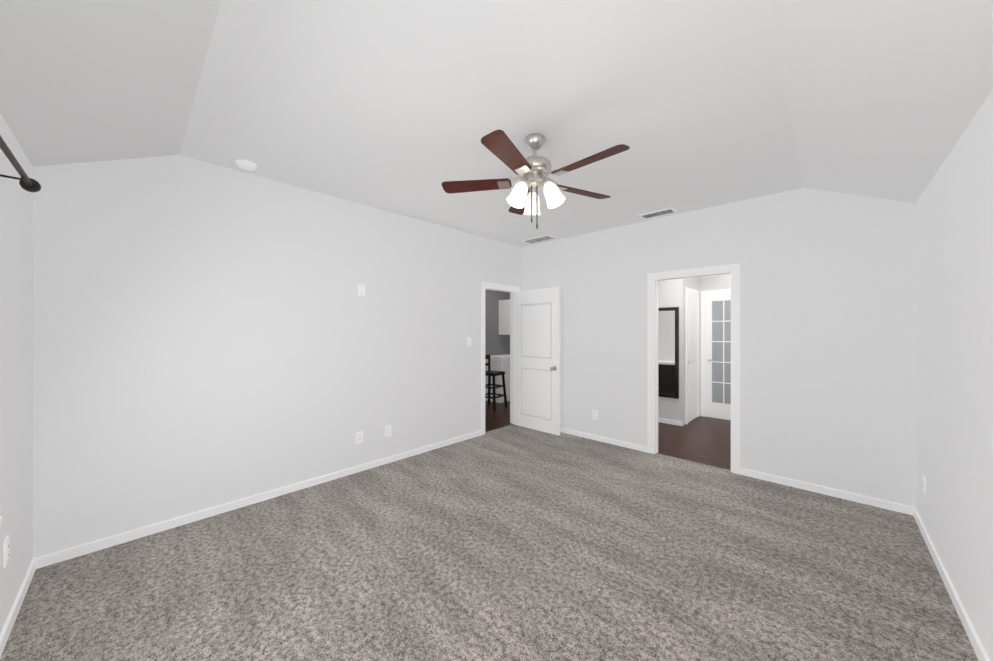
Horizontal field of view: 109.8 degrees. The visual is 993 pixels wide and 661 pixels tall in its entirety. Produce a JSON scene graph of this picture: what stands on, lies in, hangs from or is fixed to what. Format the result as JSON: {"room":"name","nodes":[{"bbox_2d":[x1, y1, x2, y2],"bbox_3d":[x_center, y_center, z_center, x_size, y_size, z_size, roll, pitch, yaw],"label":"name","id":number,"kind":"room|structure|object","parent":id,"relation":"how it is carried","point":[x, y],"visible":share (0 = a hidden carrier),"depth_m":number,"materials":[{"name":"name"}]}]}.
{"room":"empty bedroom","nodes":[
{"label":"empty bedroom","id":0,"kind":"room"},
{"bbox_2d":[0,113,32,633],"bbox_3d":[-1.408,0.216,0.693,4.200,2.450,0.120,0,0,44],"label":"wall","id":1,"kind":"structure","parent":0,"point":[16,357],"depth_m":1.79,"materials":[{"name":"white paint"}]},
{"bbox_2d":[3,535,8,567],"bbox_3d":[-2.310,1.041,1.645,0.075,0.118,0.008,0,0,44],"label":"electrical outlet","id":2,"kind":"object","parent":1,"relation":"attached to","point":[6,551],"visible":1,"depth_m":1.63,"materials":[{"name":"white plastic"}]},
{"bbox_2d":[0,557,39,657],"bbox_3d":[-1.376,1.410,0.756,3.920,0.062,0.013,0,0,44],"label":"baseboard","id":3,"kind":"structure","parent":1,"relation":"attached to","point":[35,564],"depth_m":1.78,"materials":[{"name":"white wood"}]},
{"bbox_2d":[0,135,40,191],"bbox_3d":[-1.327,-0.672,0.778,2.444,0.075,0.115,0,0,44],"label":"curtain rod","id":4,"kind":"object","parent":1,"relation":"attached to","point":[27,183],"visible":1,"depth_m":1.50,"materials":[{"name":"black metal"}]},
{"bbox_2d":[33,155,521,558],"bbox_3d":[-1.242,0.071,3.820,0.120,2.740,4.630,0,0,44],"label":"wall","id":5,"kind":"structure","parent":0,"point":[206,335],"depth_m":2.76,"materials":[{"name":"white paint"}]},
{"bbox_2d":[40,430,481,567],"bbox_3d":[-1.488,1.410,3.465,0.013,0.062,3.718,0,0,44],"label":"baseboard","id":6,"kind":"structure","parent":5,"relation":"attached to","point":[111,541],"depth_m":2.74,"materials":[{"name":"white wood"}]},
{"bbox_2d":[356,431,362,443],"bbox_3d":[-1.399,1.091,3.561,0.008,0.118,0.075,0,0,44],"label":"electrical outlet","id":7,"kind":"object","parent":5,"relation":"attached to","point":[359,436],"visible":1,"depth_m":3.56,"materials":[{"name":"white plastic"}]},
{"bbox_2d":[358,284,364,295],"bbox_3d":[-1.382,-0.414,3.580,0.008,0.118,0.075,0,0,44],"label":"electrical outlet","id":8,"kind":"object","parent":5,"relation":"attached to","point":[361,289],"visible":1,"depth_m":3.58,"materials":[{"name":"white plastic"}]},
{"bbox_2d":[385,425,390,436],"bbox_3d":[-1.178,1.091,3.793,0.008,0.118,0.075,0,0,44],"label":"electrical outlet","id":9,"kind":"object","parent":5,"relation":"attached to","point":[387,430],"visible":1,"depth_m":3.79,"materials":[{"name":"white plastic"}]},
{"bbox_2d":[467,337,470,345],"bbox_3d":[-0.361,0.151,4.645,0.012,0.118,0.075,0,0,44],"label":"light switch","id":10,"kind":"object","parent":5,"relation":"attached to","point":[468,341],"visible":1,"depth_m":4.64,"materials":[{"name":"white plastic"}]},
{"bbox_2d":[481,282,519,434],"bbox_3d":[0.029,0.385,5.150,0.152,2.112,0.814,0,0,44],"label":"door frame","id":11,"kind":"structure","parent":5,"relation":"attached to","point":[484,285],"depth_m":5.03,"materials":[{"name":"white wood"}]},
{"bbox_2d":[514,287,559,435],"bbox_3d":[0.567,0.418,5.034,0.812,2.022,0.209,0,0,44],"label":"door leaf","id":12,"kind":"structure","parent":5,"relation":"in","point":[536,359],"depth_m":5.00,"materials":[{"name":"white wood"}]},
{"bbox_2d":[0,424,978,660],"bbox_3d":[0.234,1.447,2.361,4.130,0.012,4.800,0,0,44],"label":"floor","id":13,"kind":"structure","parent":0,"point":[512,542],"depth_m":2.05,"materials":[{"name":"grey carpet"}]},
{"bbox_2d":[0,0,992,246],"bbox_3d":[0.233,-1.266,2.411,4.200,0.667,4.870,0,0,44],"label":"ceiling","id":14,"kind":"structure","parent":0,"point":[402,107],"depth_m":1.81,"materials":[{"name":"white paint"}]},
{"bbox_2d":[236,159,256,170],"bbox_3d":[-1.942,-1.280,2.711,0.136,0.036,0.136,0,0,44],"label":"smoke detector","id":15,"kind":"object","parent":14,"relation":"attached to","point":[248,165],"visible":1,"depth_m":2.68,"materials":[{"name":"white plastic"}]},
{"bbox_2d":[442,130,629,228],"bbox_3d":[0.288,-0.995,2.331,1.201,0.608,1.249,0,0,44],"label":"ceiling fan","id":16,"kind":"object","parent":14,"relation":"hanging from","point":[534,171],"visible":1,"depth_m":2.30,"materials":[{"name":"wood"},{"name":"nickel"},{"name":"glass"}]},
{"bbox_2d":[522,235,555,243],"bbox_3d":[0.603,-1.292,4.955,0.460,0.011,0.200,0,0,44],"label":"ceiling vent","id":17,"kind":"object","parent":14,"relation":"in","point":[539,239],"visible":1,"depth_m":4.94,"materials":[{"name":"white metal"}]},
{"bbox_2d":[638,207,676,218],"bbox_3d":[1.781,-1.292,3.857,0.360,0.011,0.160,0,0,44],"label":"ceiling vent","id":18,"kind":"object","parent":14,"relation":"in","point":[659,213],"visible":0.98,"depth_m":3.84,"materials":[{"name":"white metal"}]},
{"bbox_2d":[485,289,509,399],"bbox_3d":[-0.819,0.148,6.797,0.120,2.612,4.920,0,0,44],"label":"wall","id":19,"kind":"structure","parent":0,"point":[496,343],"depth_m":7.51,"materials":[{"name":"grey paint"}]},
{"bbox_2d":[499,299,509,334],"bbox_3d":[0.513,-0.283,7.848,0.350,0.750,0.980,0,0,44],"label":"upper cabinet","id":20,"kind":"object","parent":19,"relation":"attached to","point":[504,317],"visible":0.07,"depth_m":7.50,"materials":[{"name":"white wood"}]},
{"bbox_2d":[485,400,730,469],"bbox_3d":[0.598,1.507,3.770,6.350,0.108,7.340,0,0,44],"label":"floor","id":21,"kind":"structure","parent":0,"point":[703,440],"depth_m":4.74,"materials":[{"name":"brown wood"}]},
{"bbox_2d":[485,355,506,410],"bbox_3d":[-0.093,0.964,6.601,0.436,0.980,0.436,0,0,34],"label":"stool","id":22,"kind":"object","parent":21,"relation":"on","point":[489,373],"visible":0.67,"depth_m":6.62,"materials":[{"name":"black wood"}]},
{"bbox_2d":[485,354,509,402],"bbox_3d":[0.415,0.994,7.609,0.538,0.920,1.500,0,0,44],"label":"kitchen island","id":23,"kind":"object","parent":21,"relation":"on","point":[499,362],"depth_m":7.04,"materials":[{"name":"white"}]},
{"bbox_2d":[658,278,685,425],"bbox_3d":[2.155,0.148,6.030,1.980,2.612,0.120,0,0,44],"label":"wall","id":24,"kind":"structure","parent":0,"point":[672,293],"depth_m":5.37,"materials":[{"name":"white paint"}]},
{"bbox_2d":[658,307,678,398],"bbox_3d":[2.619,0.342,5.480,0.450,1.400,0.030,0,0,44],"label":"mirror","id":25,"kind":"object","parent":24,"relation":"attached to","point":[668,352],"visible":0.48,"depth_m":5.43,"materials":[{"name":"black mirror"}]},
{"bbox_2d":[658,418,682,425],"bbox_3d":[2.153,1.423,5.941,1.860,0.062,0.013,0,0,44],"label":"baseboard","id":26,"kind":"structure","parent":24,"relation":"attached to","point":[666,421],"depth_m":5.41,"materials":[{"name":"white wood"}]},
{"bbox_2d":[686,277,698,290],"bbox_3d":[3.142,0.148,5.717,0.120,2.612,0.750,0,0,44],"label":"wall","id":27,"kind":"structure","parent":0,"point":[693,283],"depth_m":5.73,"materials":[{"name":"white paint"}]},
{"bbox_2d":[686,287,698,423],"bbox_3d":[3.204,0.392,5.650,0.058,2.124,0.724,0,0,44],"label":"hall door","id":28,"kind":"structure","parent":27,"relation":"in","point":[692,354],"depth_m":5.64,"materials":[{"name":"white wood"}]},
{"bbox_2d":[699,274,730,419],"bbox_3d":[4.397,0.147,5.133,2.740,2.612,0.120,0,0,44],"label":"wall","id":29,"kind":"structure","parent":0,"point":[716,282],"depth_m":5.87,"materials":[{"name":"white paint"}]},
{"bbox_2d":[701,289,730,419],"bbox_3d":[3.756,0.392,5.620,0.824,2.124,0.058,0,0,44],"label":"hall door","id":30,"kind":"structure","parent":29,"relation":"in","point":[715,353],"depth_m":5.77,"materials":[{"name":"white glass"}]},
{"bbox_2d":[522,188,915,507],"bbox_3d":[1.873,0.071,4.128,4.200,2.740,0.120,0,0,44],"label":"wall","id":31,"kind":"structure","parent":0,"point":[827,339],"depth_m":3.25,"materials":[{"name":"white paint"}]},
{"bbox_2d":[592,410,597,419],"bbox_3d":[1.298,1.111,4.588,0.075,0.118,0.008,0,0,44],"label":"electrical outlet","id":32,"kind":"object","parent":31,"relation":"attached to","point":[595,414],"visible":1,"depth_m":4.59,"materials":[{"name":"white plastic"}]},
{"bbox_2d":[560,427,646,451],"bbox_3d":[1.081,1.410,4.774,1.923,0.062,0.040,0,0,44],"label":"baseboard","id":33,"kind":"structure","parent":31,"relation":"attached to","point":[598,438],"depth_m":4.48,"materials":[{"name":"white wood"}]},
{"bbox_2d":[647,263,739,474],"bbox_3d":[2.159,0.385,3.855,0.904,2.112,0.152,0,0,44],"label":"door frame","id":34,"kind":"structure","parent":31,"relation":"attached to","point":[733,270],"depth_m":3.82,"materials":[{"name":"white wood"}]},
{"bbox_2d":[740,468,907,513],"bbox_3d":[2.834,1.410,3.117,1.093,0.062,0.013,0,0,44],"label":"baseboard","id":35,"kind":"structure","parent":31,"relation":"attached to","point":[879,503],"depth_m":3.04,"materials":[{"name":"white wood"}]},
{"bbox_2d":[915,89,992,660],"bbox_3d":[1.708,0.216,1.002,0.120,2.450,4.630,0,0,44],"label":"wall","id":36,"kind":"structure","parent":0,"point":[954,336],"depth_m":1.78,"materials":[{"name":"white paint"}]},
{"bbox_2d":[923,475,925,494],"bbox_3d":[2.997,1.081,2.446,0.008,0.118,0.075,0,0,44],"label":"electrical outlet","id":37,"kind":"object","parent":36,"relation":"attached to","point":[924,484],"visible":1,"depth_m":2.42,"materials":[{"name":"white plastic"}]},
{"bbox_2d":[908,506,989,660],"bbox_3d":[1.660,1.410,1.047,0.013,0.062,4.630,0,0,44],"label":"baseboard","id":38,"kind":"structure","parent":36,"relation":"attached to","point":[971,633],"depth_m":1.85,"materials":[{"name":"white wood"}]}
]}

